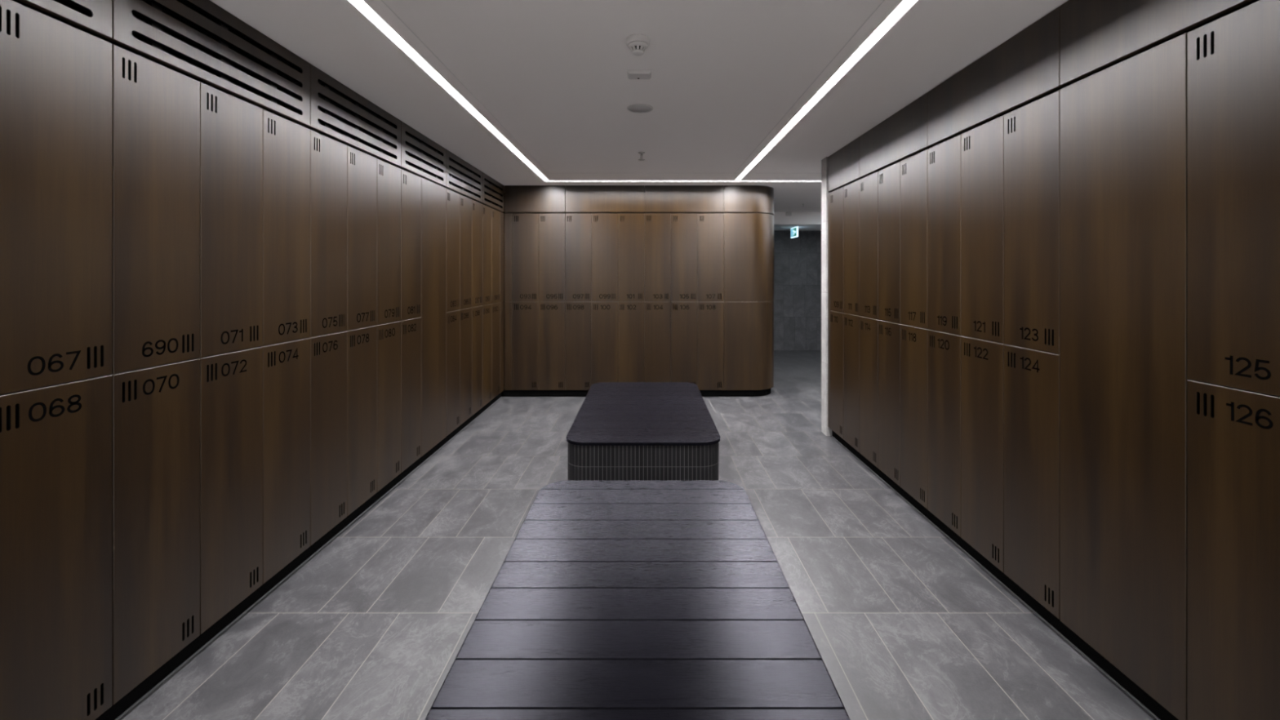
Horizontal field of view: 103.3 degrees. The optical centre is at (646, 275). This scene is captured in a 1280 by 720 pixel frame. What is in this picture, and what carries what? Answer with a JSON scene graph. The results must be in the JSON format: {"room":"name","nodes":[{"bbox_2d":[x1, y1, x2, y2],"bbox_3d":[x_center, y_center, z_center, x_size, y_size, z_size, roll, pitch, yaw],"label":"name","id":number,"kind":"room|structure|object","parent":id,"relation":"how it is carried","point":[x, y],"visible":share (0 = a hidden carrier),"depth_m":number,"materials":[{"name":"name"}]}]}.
{"room":"changing room","nodes":[
{"label":"changing room","id":0,"kind":"room"},
{"bbox_2d":[503,193,741,386],"bbox_3d":[-0.505,0.183,6.350,3.370,2.404,0.100,0,0,0],"label":"wall","id":1,"kind":"structure","parent":0,"point":[504,193],"depth_m":6.30,"materials":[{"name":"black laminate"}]},
{"bbox_2d":[502,388,770,396],"bbox_3d":[-0.087,1.344,6.086,3.128,0.081,0.628,0,0,0],"label":"baseboard","id":2,"kind":"structure","parent":1,"relation":"attached to","point":[763,392],"depth_m":5.77,"materials":[{"name":"black laminate"}]},
{"bbox_2d":[512,301,539,390],"bbox_3d":[-1.373,0.802,5.976,0.298,1.001,0.481,0,0,0],"label":"locker","id":3,"kind":"object","parent":2,"relation":"on","point":[525,313],"visible":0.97,"depth_m":5.74,"materials":[{"name":"brown"}]},
{"bbox_2d":[504,302,512,390],"bbox_3d":[-1.568,0.803,5.747,0.085,1.002,0.020,0,0,0],"label":"filler panel","id":4,"kind":"object","parent":3,"relation":"attached to","point":[508,305],"visible":1,"depth_m":5.74,"materials":[{"name":"brown wood"}]},
{"bbox_2d":[512,213,538,301],"bbox_3d":[-1.373,-0.201,5.976,0.298,1.000,0.481,0,0,0],"label":"locker","id":5,"kind":"object","parent":3,"relation":"on","point":[525,225],"visible":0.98,"depth_m":5.74,"materials":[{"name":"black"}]},
{"bbox_2d":[504,213,512,301],"bbox_3d":[-1.568,-0.201,5.747,0.085,1.001,0.020,0,0,0],"label":"filler panel","id":6,"kind":"object","parent":5,"relation":"attached to","point":[508,216],"visible":1,"depth_m":5.74,"materials":[{"name":"brown wood"}]},
{"bbox_2d":[538,301,565,390],"bbox_3d":[-1.073,0.802,5.976,0.298,1.001,0.481,0,0,0],"label":"locker","id":7,"kind":"object","parent":2,"relation":"on","point":[551,313],"visible":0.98,"depth_m":5.74,"materials":[{"name":"brown"}]},
{"bbox_2d":[538,213,564,301],"bbox_3d":[-1.073,-0.201,5.976,0.298,1.000,0.481,0,0,0],"label":"locker","id":8,"kind":"object","parent":7,"relation":"on","point":[551,225],"visible":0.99,"depth_m":5.74,"materials":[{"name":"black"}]},
{"bbox_2d":[564,301,591,390],"bbox_3d":[-0.773,0.802,5.976,0.298,1.001,0.481,0,0,0],"label":"locker","id":9,"kind":"object","parent":2,"relation":"on","point":[578,314],"visible":0.98,"depth_m":5.74,"materials":[{"name":"brown"}]},
{"bbox_2d":[564,213,591,301],"bbox_3d":[-0.773,-0.201,5.976,0.298,1.000,0.481,0,0,0],"label":"locker","id":10,"kind":"object","parent":9,"relation":"on","point":[578,226],"visible":0.99,"depth_m":5.74,"materials":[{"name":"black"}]},
{"bbox_2d":[591,301,617,384],"bbox_3d":[-0.473,0.802,5.976,0.298,1.001,0.481,0,0,0],"label":"locker","id":11,"kind":"object","parent":2,"relation":"on","point":[604,313],"visible":0.72,"depth_m":5.74,"materials":[{"name":"brown"}]},
{"bbox_2d":[591,213,617,301],"bbox_3d":[-0.473,-0.201,5.976,0.298,1.000,0.481,0,0,0],"label":"locker","id":12,"kind":"object","parent":11,"relation":"on","point":[604,225],"visible":0.99,"depth_m":5.74,"materials":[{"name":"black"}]},
{"bbox_2d":[617,301,644,382],"bbox_3d":[-0.173,0.802,5.976,0.298,1.001,0.481,0,0,0],"label":"locker","id":13,"kind":"object","parent":2,"relation":"on","point":[631,314],"visible":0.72,"depth_m":5.74,"materials":[{"name":"brown"}]},
{"bbox_2d":[617,213,644,301],"bbox_3d":[-0.173,-0.201,5.976,0.298,1.000,0.481,0,0,0],"label":"locker","id":14,"kind":"object","parent":13,"relation":"on","point":[631,226],"visible":1,"depth_m":5.74,"materials":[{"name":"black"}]},
{"bbox_2d":[644,301,671,382],"bbox_3d":[0.127,0.802,5.976,0.298,1.001,0.481,0,0,0],"label":"locker","id":15,"kind":"object","parent":2,"relation":"on","point":[657,313],"visible":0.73,"depth_m":5.74,"materials":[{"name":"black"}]},
{"bbox_2d":[644,213,671,301],"bbox_3d":[0.127,-0.201,5.976,0.298,1.000,0.481,0,0,0],"label":"locker","id":16,"kind":"object","parent":15,"relation":"on","point":[657,225],"visible":1,"depth_m":5.74,"materials":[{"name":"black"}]},
{"bbox_2d":[671,301,697,385],"bbox_3d":[0.427,0.802,5.976,0.298,1.001,0.481,0,0,0],"label":"locker","id":17,"kind":"object","parent":2,"relation":"on","point":[683,313],"visible":0.8,"depth_m":5.74,"materials":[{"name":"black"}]},
{"bbox_2d":[671,213,697,301],"bbox_3d":[0.427,-0.201,5.976,0.298,1.000,0.481,0,0,0],"label":"locker","id":18,"kind":"object","parent":17,"relation":"on","point":[683,225],"visible":0.98,"depth_m":5.74,"materials":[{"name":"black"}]},
{"bbox_2d":[697,301,724,390],"bbox_3d":[0.727,0.802,5.976,0.298,1.001,0.481,0,0,0],"label":"locker","id":19,"kind":"object","parent":2,"relation":"on","point":[710,314],"visible":0.98,"depth_m":5.74,"materials":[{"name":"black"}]},
{"bbox_2d":[697,213,724,301],"bbox_3d":[0.727,-0.201,5.976,0.298,1.000,0.481,0,0,0],"label":"locker","id":20,"kind":"object","parent":19,"relation":"on","point":[710,226],"visible":0.97,"depth_m":5.74,"materials":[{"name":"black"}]},
{"bbox_2d":[724,300,773,390],"bbox_3d":[1.310,0.803,5.959,0.344,1.002,0.917,0,0,44],"label":"curved panel","id":21,"kind":"object","parent":2,"relation":"on","point":[748,326],"visible":0.96,"depth_m":5.74,"materials":[{"name":"brown wood"}]},
{"bbox_2d":[724,213,773,301],"bbox_3d":[1.310,-0.201,5.959,0.344,1.001,0.917,0,0,44],"label":"curved panel","id":22,"kind":"object","parent":21,"relation":"on","point":[748,237],"visible":1,"depth_m":5.74,"materials":[{"name":"brown wood"}]},
{"bbox_2d":[502,212,771,214],"bbox_3d":[-0.074,-0.709,6.081,3.121,0.014,0.637,0,0,0],"label":"trim","id":23,"kind":"structure","parent":1,"relation":"attached to","point":[503,212],"depth_m":5.76,"materials":[{"name":"metal"}]},
{"bbox_2d":[118,350,1157,719],"bbox_3d":[1.205,1.460,3.360,6.790,0.150,11.920,0,0,0],"label":"floor","id":24,"kind":"structure","parent":0,"point":[904,624],"depth_m":2.18,"materials":[{"name":"grey tile"}]},
{"bbox_2d":[94,391,502,719],"bbox_3d":[-1.659,1.344,3.037,0.025,0.081,5.474,0,0,0],"label":"baseboard","id":25,"kind":"structure","parent":24,"relation":"on","point":[128,701],"depth_m":2.11,"materials":[{"name":"black laminate"}]},
{"bbox_2d":[0,375,111,719],"bbox_3d":[-1.854,0.802,1.382,0.481,1.001,0.298,0,0,0],"label":"locker","id":26,"kind":"object","parent":25,"relation":"on","point":[55,440],"visible":0.99,"depth_m":1.38,"materials":[{"name":"brown wood"}]},
{"bbox_2d":[0,0,111,395],"bbox_3d":[-1.854,-0.201,1.382,0.481,1.000,0.298,0,0,0],"label":"locker","id":27,"kind":"object","parent":26,"relation":"on","point":[55,76],"visible":1,"depth_m":1.38,"materials":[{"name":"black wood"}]},
{"bbox_2d":[106,358,199,705],"bbox_3d":[-1.854,0.802,1.682,0.481,1.001,0.298,0,0,0],"label":"locker","id":28,"kind":"object","parent":25,"relation":"on","point":[156,410],"visible":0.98,"depth_m":1.66,"materials":[{"name":"brown wood"}]},
{"bbox_2d":[111,44,199,373],"bbox_3d":[-1.854,-0.201,1.682,0.481,1.000,0.298,0,0,0],"label":"locker","id":29,"kind":"object","parent":28,"relation":"on","point":[156,107],"visible":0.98,"depth_m":1.65,"materials":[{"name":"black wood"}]},
{"bbox_2d":[199,346,262,634],"bbox_3d":[-1.854,0.802,1.982,0.481,1.001,0.298,0,0,0],"label":"locker","id":30,"kind":"object","parent":25,"relation":"on","point":[231,384],"visible":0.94,"depth_m":1.97,"materials":[{"name":"brown wood"}]},
{"bbox_2d":[200,81,262,357],"bbox_3d":[-1.854,-0.201,1.982,0.481,1.000,0.298,0,0,0],"label":"locker","id":31,"kind":"object","parent":30,"relation":"on","point":[231,127],"visible":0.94,"depth_m":1.96,"materials":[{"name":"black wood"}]},
{"bbox_2d":[12,0,501,212],"bbox_3d":[-1.657,-0.709,3.030,0.036,0.014,5.461,0,0,0],"label":"trim","id":32,"kind":"structure","parent":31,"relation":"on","point":[16,1],"depth_m":1.80,"materials":[{"name":"metal"}]},
{"bbox_2d":[261,337,310,583],"bbox_3d":[-1.854,0.802,2.282,0.481,1.001,0.298,0,0,0],"label":"locker","id":33,"kind":"object","parent":25,"relation":"on","point":[286,365],"visible":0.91,"depth_m":2.27,"materials":[{"name":"brown wood"}]},
{"bbox_2d":[262,109,310,346],"bbox_3d":[-1.854,-0.201,2.282,0.481,1.000,0.298,0,0,0],"label":"locker","id":34,"kind":"object","parent":33,"relation":"on","point":[286,143],"visible":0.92,"depth_m":2.27,"materials":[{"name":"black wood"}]},
{"bbox_2d":[309,331,346,546],"bbox_3d":[-1.854,0.802,2.582,0.481,1.001,0.298,0,0,0],"label":"locker","id":35,"kind":"object","parent":25,"relation":"on","point":[328,353],"visible":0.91,"depth_m":2.56,"materials":[{"name":"brown wood"}]},
{"bbox_2d":[310,129,346,337],"bbox_3d":[-1.854,-0.201,2.582,0.481,1.000,0.298,0,0,0],"label":"locker","id":36,"kind":"object","parent":35,"relation":"on","point":[328,156],"visible":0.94,"depth_m":2.57,"materials":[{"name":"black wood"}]},
{"bbox_2d":[345,325,377,515],"bbox_3d":[-1.854,0.802,2.882,0.481,1.001,0.298,0,0,0],"label":"locker","id":37,"kind":"object","parent":25,"relation":"on","point":[362,343],"visible":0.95,"depth_m":2.87,"materials":[{"name":"brown wood"}]},
{"bbox_2d":[346,145,377,330],"bbox_3d":[-1.854,-0.201,2.882,0.481,1.000,0.298,0,0,0],"label":"locker","id":38,"kind":"object","parent":37,"relation":"on","point":[362,167],"visible":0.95,"depth_m":2.87,"materials":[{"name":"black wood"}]},
{"bbox_2d":[375,320,400,492],"bbox_3d":[-1.854,0.802,3.182,0.481,1.001,0.298,0,0,0],"label":"locker","id":39,"kind":"object","parent":25,"relation":"on","point":[388,335],"visible":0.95,"depth_m":3.17,"materials":[{"name":"brown wood"}]},
{"bbox_2d":[377,158,400,324],"bbox_3d":[-1.854,-0.201,3.182,0.481,1.000,0.298,0,0,0],"label":"locker","id":40,"kind":"object","parent":39,"relation":"on","point":[388,175],"visible":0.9,"depth_m":3.17,"materials":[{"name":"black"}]},
{"bbox_2d":[400,317,421,472],"bbox_3d":[-1.854,0.802,3.482,0.481,1.001,0.298,0,0,0],"label":"locker","id":41,"kind":"object","parent":25,"relation":"on","point":[411,329],"visible":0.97,"depth_m":3.47,"materials":[{"name":"brown"}]},
{"bbox_2d":[400,168,421,320],"bbox_3d":[-1.854,-0.201,3.482,0.481,1.000,0.298,0,0,0],"label":"locker","id":42,"kind":"object","parent":41,"relation":"on","point":[411,184],"visible":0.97,"depth_m":3.47,"materials":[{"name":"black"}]},
{"bbox_2d":[419,177,446,456],"bbox_3d":[-1.625,0.301,3.857,0.020,2.005,0.447,0,0,0],"label":"blank panel","id":43,"kind":"object","parent":41,"relation":"attached to","point":[433,196],"visible":0.92,"depth_m":3.83,"materials":[{"name":"brown wood"}]},
{"bbox_2d":[446,310,459,435],"bbox_3d":[-1.854,0.802,4.232,0.481,1.001,0.298,0,0,0],"label":"locker","id":44,"kind":"object","parent":25,"relation":"on","point":[452,317],"visible":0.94,"depth_m":4.21,"materials":[{"name":"brown"}]},
{"bbox_2d":[446,188,459,311],"bbox_3d":[-1.854,-0.201,4.232,0.481,1.000,0.298,0,0,0],"label":"locker","id":45,"kind":"object","parent":44,"relation":"on","point":[452,197],"visible":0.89,"depth_m":4.21,"materials":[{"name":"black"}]},
{"bbox_2d":[459,307,471,425],"bbox_3d":[-1.854,0.802,4.532,0.481,1.001,0.298,0,0,0],"label":"locker","id":46,"kind":"object","parent":25,"relation":"on","point":[465,314],"visible":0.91,"depth_m":4.52,"materials":[{"name":"brown"}]},
{"bbox_2d":[459,194,471,309],"bbox_3d":[-1.854,-0.201,4.532,0.481,1.000,0.298,0,0,0],"label":"locker","id":47,"kind":"object","parent":46,"relation":"on","point":[465,203],"visible":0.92,"depth_m":4.52,"materials":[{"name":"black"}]},
{"bbox_2d":[471,306,482,415],"bbox_3d":[-1.854,0.802,4.832,0.481,1.001,0.298,0,0,0],"label":"locker","id":48,"kind":"object","parent":25,"relation":"on","point":[477,312],"visible":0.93,"depth_m":4.82,"materials":[{"name":"brown"}]},
{"bbox_2d":[471,200,482,307],"bbox_3d":[-1.854,-0.201,4.832,0.481,1.000,0.298,0,0,0],"label":"locker","id":49,"kind":"object","parent":48,"relation":"on","point":[477,207],"visible":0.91,"depth_m":4.82,"materials":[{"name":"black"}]},
{"bbox_2d":[481,304,491,407],"bbox_3d":[-1.854,0.802,5.132,0.481,1.001,0.298,0,0,0],"label":"locker","id":50,"kind":"object","parent":25,"relation":"on","point":[486,309],"visible":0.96,"depth_m":5.12,"materials":[{"name":"brown"}]},
{"bbox_2d":[482,204,491,305],"bbox_3d":[-1.854,-0.201,5.132,0.481,1.000,0.298,0,0,0],"label":"locker","id":51,"kind":"object","parent":50,"relation":"on","point":[486,211],"visible":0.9,"depth_m":5.12,"materials":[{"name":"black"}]},
{"bbox_2d":[490,302,500,399],"bbox_3d":[-1.854,0.802,5.432,0.481,1.001,0.298,0,0,0],"label":"locker","id":52,"kind":"object","parent":25,"relation":"on","point":[495,308],"visible":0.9,"depth_m":5.43,"materials":[{"name":"brown"}]},
{"bbox_2d":[491,208,500,303],"bbox_3d":[-1.854,-0.201,5.432,0.481,1.000,0.298,0,0,0],"label":"locker","id":53,"kind":"object","parent":52,"relation":"on","point":[495,215],"visible":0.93,"depth_m":5.43,"materials":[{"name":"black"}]},
{"bbox_2d":[500,212,503,302],"bbox_3d":[-1.625,-0.201,5.659,0.020,1.001,0.152,0,0,0],"label":"filler panel","id":54,"kind":"object","parent":53,"relation":"attached to","point":[501,213],"visible":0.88,"depth_m":5.64,"materials":[{"name":"brown wood"}]},
{"bbox_2d":[499,302,503,392],"bbox_3d":[-1.625,0.803,5.659,0.020,1.002,0.152,0,0,0],"label":"filler panel","id":55,"kind":"object","parent":52,"relation":"attached to","point":[501,303],"visible":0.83,"depth_m":5.64,"materials":[{"name":"brown wood"}]},
{"bbox_2d":[424,480,850,719],"bbox_3d":[-0.019,1.160,1.516,0.897,0.450,1.591,0,0,0],"label":"bench","id":56,"kind":"object","parent":24,"relation":"on","point":[610,599],"visible":1,"depth_m":1.38,"materials":[{"name":"black wood"}]},
{"bbox_2d":[565,382,720,479],"bbox_3d":[-0.019,1.160,3.627,0.897,0.450,1.595,0,0,0],"label":"bench","id":57,"kind":"object","parent":24,"relation":"on","point":[620,430],"visible":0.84,"depth_m":2.98,"materials":[{"name":"black wood"}]},
{"bbox_2d":[209,0,1068,212],"bbox_3d":[1.205,-1.089,2.780,6.790,0.140,10.760,0,0,0],"label":"ceiling","id":58,"kind":"structure","parent":0,"point":[553,73],"depth_m":2.50,"materials":[{"name":"white paint"}]},
{"bbox_2d":[17,0,111,38],"bbox_3d":[-1.775,-0.866,1.082,0.320,0.302,0.897,0,0,0],"label":"vent panel","id":59,"kind":"object","parent":58,"relation":"attached to","point":[94,16],"visible":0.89,"depth_m":1.47,"materials":[{"name":"brown wood"}]},
{"bbox_2d":[102,0,310,126],"bbox_3d":[-1.775,-0.866,1.982,0.320,0.302,0.897,0,0,0],"label":"vent panel","id":60,"kind":"object","parent":58,"relation":"attached to","point":[201,40],"visible":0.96,"depth_m":1.94,"materials":[{"name":"brown wood"}]},
{"bbox_2d":[305,63,400,166],"bbox_3d":[-1.775,-0.866,2.882,0.320,0.302,0.897,0,0,0],"label":"vent panel","id":61,"kind":"object","parent":58,"relation":"attached to","point":[337,112],"visible":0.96,"depth_m":2.82,"materials":[{"name":"brown wood"}]},
{"bbox_2d":[396,120,446,186],"bbox_3d":[-1.775,-0.866,3.707,0.320,0.302,0.747,0,0,0],"label":"vent panel","id":62,"kind":"object","parent":58,"relation":"attached to","point":[421,156],"visible":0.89,"depth_m":3.69,"materials":[{"name":"brown wood"}]},
{"bbox_2d":[352,0,546,179],"bbox_3d":[-1.081,-1.057,3.405,0.051,0.044,4.110,0,0,0],"label":"ceiling light","id":63,"kind":"object","parent":58,"relation":"attached to","point":[361,3],"visible":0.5,"depth_m":2.54,"materials":[{"name":"white"}]},
{"bbox_2d":[443,149,482,202],"bbox_3d":[-1.775,-0.866,4.532,0.320,0.302,0.897,0,0,0],"label":"vent panel","id":64,"kind":"object","parent":58,"relation":"attached to","point":[463,178],"visible":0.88,"depth_m":4.50,"materials":[{"name":"brown wood"}]},
{"bbox_2d":[381,0,545,169],"bbox_3d":[-0.981,-1.018,3.203,0.004,0.001,3.705,0,0,0],"label":"trim","id":65,"kind":"structure","parent":58,"relation":"attached to","point":[381,0],"depth_m":2.47,"materials":[{"name":"white paint"}]},
{"bbox_2d":[480,172,503,212],"bbox_3d":[-1.775,-0.866,5.359,0.320,0.302,0.752,0,0,0],"label":"vent panel","id":66,"kind":"object","parent":58,"relation":"attached to","point":[492,190],"visible":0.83,"depth_m":5.36,"materials":[{"name":"brown wood"}]},
{"bbox_2d":[504,185,564,212],"bbox_3d":[-1.267,-0.866,5.747,0.685,0.302,0.020,0,0,0],"label":"panel","id":67,"kind":"object","parent":58,"relation":"attached to","point":[517,198],"visible":1,"depth_m":5.74,"materials":[{"name":"brown wood"}]},
{"bbox_2d":[564,185,644,212],"bbox_3d":[-0.473,-0.866,5.747,0.897,0.302,0.020,0,0,0],"label":"panel","id":68,"kind":"object","parent":58,"relation":"attached to","point":[578,198],"visible":1,"depth_m":5.74,"materials":[{"name":"brown wood"}]},
{"bbox_2d":[626,34,649,55],"bbox_3d":[-0.037,-0.987,2.190,0.104,0.063,0.104,0,0,0],"label":"smoke detector","id":69,"kind":"object","parent":58,"relation":"attached to","point":[637,44],"visible":1,"depth_m":2.16,"materials":[{"name":"grey plastic"}]},
{"bbox_2d":[626,69,651,79],"bbox_3d":[-0.037,-1.009,2.555,0.120,0.020,0.090,0,0,0],"label":"sensor","id":70,"kind":"object","parent":58,"relation":"attached to","point":[632,73],"visible":1,"depth_m":2.53,"materials":[{"name":"grey plastic"}]},
{"bbox_2d":[626,103,653,113],"bbox_3d":[-0.040,-1.016,3.090,0.160,0.006,0.160,0,0,0],"label":"ceiling speaker","id":71,"kind":"object","parent":58,"relation":"attached to","point":[637,108],"visible":1,"depth_m":3.08,"materials":[{"name":"grey plastic"}]},
{"bbox_2d":[628,105,651,112],"bbox_3d":[-0.040,-1.017,3.090,0.135,0.004,0.135,0,0,0],"label":"grille","id":72,"kind":"object","parent":71,"relation":"attached to","point":[633,108],"depth_m":3.09,"materials":[{"name":"grey"}]},
{"bbox_2d":[644,185,724,212],"bbox_3d":[0.427,-0.866,5.747,0.897,0.302,0.020,0,0,0],"label":"panel","id":73,"kind":"object","parent":58,"relation":"attached to","point":[658,198],"visible":1,"depth_m":5.74,"materials":[{"name":"brown wood"}]},
{"bbox_2d":[724,185,773,214],"bbox_3d":[1.310,-0.866,5.959,0.344,0.302,0.917,0,0,44],"label":"panel","id":74,"kind":"object","parent":58,"relation":"attached to","point":[737,198],"visible":0.95,"depth_m":5.74,"materials":[{"name":"brown wood"}]},
{"bbox_2d":[734,0,884,173],"bbox_3d":[0.880,-1.018,3.203,0.004,0.001,3.705,0,0,0],"label":"trim","id":75,"kind":"structure","parent":58,"relation":"attached to","point":[883,0],"depth_m":2.47,"materials":[{"name":"white paint"}]},
{"bbox_2d":[736,0,913,179],"bbox_3d":[0.980,-1.057,3.405,0.051,0.044,4.110,0,0,0],"label":"ceiling light","id":76,"kind":"object","parent":58,"relation":"attached to","point":[904,3],"visible":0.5,"depth_m":2.54,"materials":[{"name":"white"}]},
{"bbox_2d":[827,136,860,191],"bbox_3d":[1.570,-0.866,4.034,0.020,0.302,0.641,0,0,0],"label":"panel","id":77,"kind":"object","parent":58,"relation":"attached to","point":[843,165],"visible":0.96,"depth_m":3.99,"materials":[{"name":"brown wood"}]},
{"bbox_2d":[859,92,930,177],"bbox_3d":[1.570,-0.866,3.262,0.020,0.302,0.897,0,0,0],"label":"panel","id":78,"kind":"object","parent":58,"relation":"attached to","point":[904,134],"visible":0.96,"depth_m":3.17,"materials":[{"name":"brown wood"}]},
{"bbox_2d":[927,6,1063,146],"bbox_3d":[1.570,-0.866,2.362,0.020,0.302,0.897,0,0,0],"label":"panel","id":79,"kind":"object","parent":58,"relation":"attached to","point":[1024,68],"visible":0.96,"depth_m":2.24,"materials":[{"name":"brown wood"}]},
{"bbox_2d":[1059,0,1253,85],"bbox_3d":[1.570,-0.866,1.462,0.020,0.302,0.897,0,0,0],"label":"panel","id":80,"kind":"object","parent":58,"relation":"attached to","point":[1095,35],"visible":1,"depth_m":1.68,"materials":[{"name":"brown wood"}]},
{"bbox_2d":[773,231,821,350],"bbox_3d":[2.750,0.283,9.370,3.700,2.204,0.101,0,0,0],"label":"wall","id":81,"kind":"structure","parent":0,"point":[797,260],"depth_m":9.32,"materials":[{"name":"grey stone"}]},
{"bbox_2d":[773,212,821,231],"bbox_3d":[2.800,-0.969,8.790,3.600,0.300,1.260,0,0,0],"label":"ceiling","id":82,"kind":"structure","parent":81,"relation":"attached to","point":[805,221],"depth_m":8.16,"materials":[{"name":"white paint"}]},
{"bbox_2d":[821,156,889,435],"bbox_3d":[1.874,0.183,4.420,0.652,2.404,0.125,0,0,0],"label":"wall","id":83,"kind":"structure","parent":0,"point":[825,429],"depth_m":4.39,"materials":[{"name":"paint"}]},
{"bbox_2d":[827,192,831,428],"bbox_3d":[1.570,0.301,4.334,0.020,2.005,0.041,0,0,0],"label":"filler panel","id":84,"kind":"object","parent":83,"relation":"attached to","point":[828,310],"visible":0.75,"depth_m":4.33,"materials":[{"name":"brown wood"}]},
{"bbox_2d":[831,430,1178,719],"bbox_3d":[1.604,1.344,2.328,0.025,0.081,4.056,0,0,0],"label":"baseboard","id":85,"kind":"structure","parent":83,"relation":"attached to","point":[1134,691],"depth_m":2.07,"materials":[{"name":"black laminate"}]},
{"bbox_2d":[829,311,844,439],"bbox_3d":[1.799,0.802,4.162,0.481,1.001,0.298,0,0,0],"label":"locker","id":86,"kind":"object","parent":85,"relation":"on","point":[836,318],"visible":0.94,"depth_m":4.16,"materials":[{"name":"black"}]},
{"bbox_2d":[829,186,843,312],"bbox_3d":[1.799,-0.201,4.162,0.481,1.000,0.298,0,0,0],"label":"locker","id":87,"kind":"object","parent":86,"relation":"on","point":[836,197],"visible":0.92,"depth_m":4.16,"materials":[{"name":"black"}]},
{"bbox_2d":[843,313,861,452],"bbox_3d":[1.799,0.802,3.862,0.481,1.001,0.298,0,0,0],"label":"locker","id":88,"kind":"object","parent":85,"relation":"on","point":[851,322],"visible":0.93,"depth_m":3.85,"materials":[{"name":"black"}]},
{"bbox_2d":[843,179,859,315],"bbox_3d":[1.799,-0.201,3.862,0.481,1.000,0.298,0,0,0],"label":"locker","id":89,"kind":"object","parent":88,"relation":"on","point":[851,191],"visible":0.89,"depth_m":3.85,"materials":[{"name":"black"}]},
{"bbox_2d":[859,316,878,468],"bbox_3d":[1.799,0.802,3.562,0.481,1.001,0.298,0,0,0],"label":"locker","id":90,"kind":"object","parent":85,"relation":"on","point":[868,327],"visible":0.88,"depth_m":3.54,"materials":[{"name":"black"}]},
{"bbox_2d":[859,171,878,319],"bbox_3d":[1.799,-0.201,3.562,0.481,1.000,0.298,0,0,0],"label":"locker","id":91,"kind":"object","parent":90,"relation":"on","point":[868,185],"visible":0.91,"depth_m":3.54,"materials":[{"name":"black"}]},
{"bbox_2d":[878,320,900,486],"bbox_3d":[1.799,0.802,3.262,0.481,1.001,0.298,0,0,0],"label":"locker","id":92,"kind":"object","parent":85,"relation":"on","point":[889,333],"visible":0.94,"depth_m":3.24,"materials":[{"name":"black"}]},
{"bbox_2d":[878,161,900,324],"bbox_3d":[1.799,-0.201,3.262,0.481,1.000,0.298,0,0,0],"label":"locker","id":93,"kind":"object","parent":92,"relation":"on","point":[889,178],"visible":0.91,"depth_m":3.24,"materials":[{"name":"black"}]},
{"bbox_2d":[900,324,928,509],"bbox_3d":[1.799,0.802,2.962,0.481,1.001,0.298,0,0,0],"label":"locker","id":94,"kind":"object","parent":85,"relation":"on","point":[913,340],"visible":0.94,"depth_m":2.95,"materials":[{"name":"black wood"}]},
{"bbox_2d":[900,149,927,328],"bbox_3d":[1.799,-0.201,2.962,0.481,1.000,0.298,0,0,0],"label":"locker","id":95,"kind":"object","parent":94,"relation":"on","point":[913,169],"visible":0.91,"depth_m":2.95,"materials":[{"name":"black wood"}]},
{"bbox_2d":[927,329,963,537],"bbox_3d":[1.799,0.802,2.662,0.481,1.001,0.298,0,0,0],"label":"locker","id":96,"kind":"object","parent":85,"relation":"on","point":[944,348],"visible":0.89,"depth_m":2.65,"materials":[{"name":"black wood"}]},
{"bbox_2d":[927,134,960,335],"bbox_3d":[1.799,-0.201,2.662,0.481,1.000,0.298,0,0,0],"label":"locker","id":97,"kind":"object","parent":96,"relation":"on","point":[944,159],"visible":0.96,"depth_m":2.65,"materials":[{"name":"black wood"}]},
{"bbox_2d":[960,336,1005,573],"bbox_3d":[1.799,0.802,2.362,0.481,1.001,0.298,0,0,0],"label":"locker","id":98,"kind":"object","parent":85,"relation":"on","point":[982,361],"visible":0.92,"depth_m":2.35,"materials":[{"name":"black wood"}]},
{"bbox_2d":[960,115,1004,343],"bbox_3d":[1.799,-0.201,2.362,0.481,1.000,0.298,0,0,0],"label":"locker","id":99,"kind":"object","parent":98,"relation":"on","point":[982,147],"visible":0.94,"depth_m":2.35,"materials":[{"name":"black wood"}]},
{"bbox_2d":[1004,344,1059,619],"bbox_3d":[1.799,0.802,2.062,0.481,1.001,0.298,0,0,0],"label":"locker","id":100,"kind":"object","parent":85,"relation":"on","point":[1031,376],"visible":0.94,"depth_m":2.05,"materials":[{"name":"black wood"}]},
{"bbox_2d":[1004,89,1059,354],"bbox_3d":[1.799,-0.201,2.062,0.481,1.000,0.298,0,0,0],"label":"locker","id":101,"kind":"object","parent":100,"relation":"on","point":[1031,131],"visible":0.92,"depth_m":2.05,"materials":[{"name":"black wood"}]},
{"bbox_2d":[1059,32,1189,719],"bbox_3d":[1.570,0.301,1.687,0.020,2.005,0.447,0,0,0],"label":"blank panel","id":102,"kind":"object","parent":100,"relation":"attached to","point":[1123,126],"visible":1,"depth_m":1.64,"materials":[{"name":"brown wood"}]},
{"bbox_2d":[1187,379,1279,719],"bbox_3d":[1.799,0.802,1.312,0.481,1.001,0.298,0,0,0],"label":"locker","id":103,"kind":"object","parent":85,"relation":"on","point":[1233,433],"visible":0.99,"depth_m":1.34,"materials":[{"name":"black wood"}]},
{"bbox_2d":[1187,0,1279,396],"bbox_3d":[1.799,-0.201,1.312,0.481,1.000,0.298,0,0,0],"label":"locker","id":104,"kind":"object","parent":103,"relation":"on","point":[1233,59],"visible":1,"depth_m":1.34,"materials":[{"name":"brown wood"}]},
{"bbox_2d":[830,0,1259,192],"bbox_3d":[1.602,-0.709,2.328,0.036,0.014,4.056,0,0,0],"label":"trim","id":105,"kind":"structure","parent":83,"relation":"attached to","point":[1255,1],"depth_m":1.82,"materials":[{"name":"metal"}]},
{"bbox_2d":[890,0,1254,164],"bbox_3d":[2.150,0.183,0.880,0.100,2.404,6.960,0,0,0],"label":"wall","id":106,"kind":"structure","parent":0,"point":[1253,0],"depth_m":2.29,"materials":[{"name":"black laminate"}]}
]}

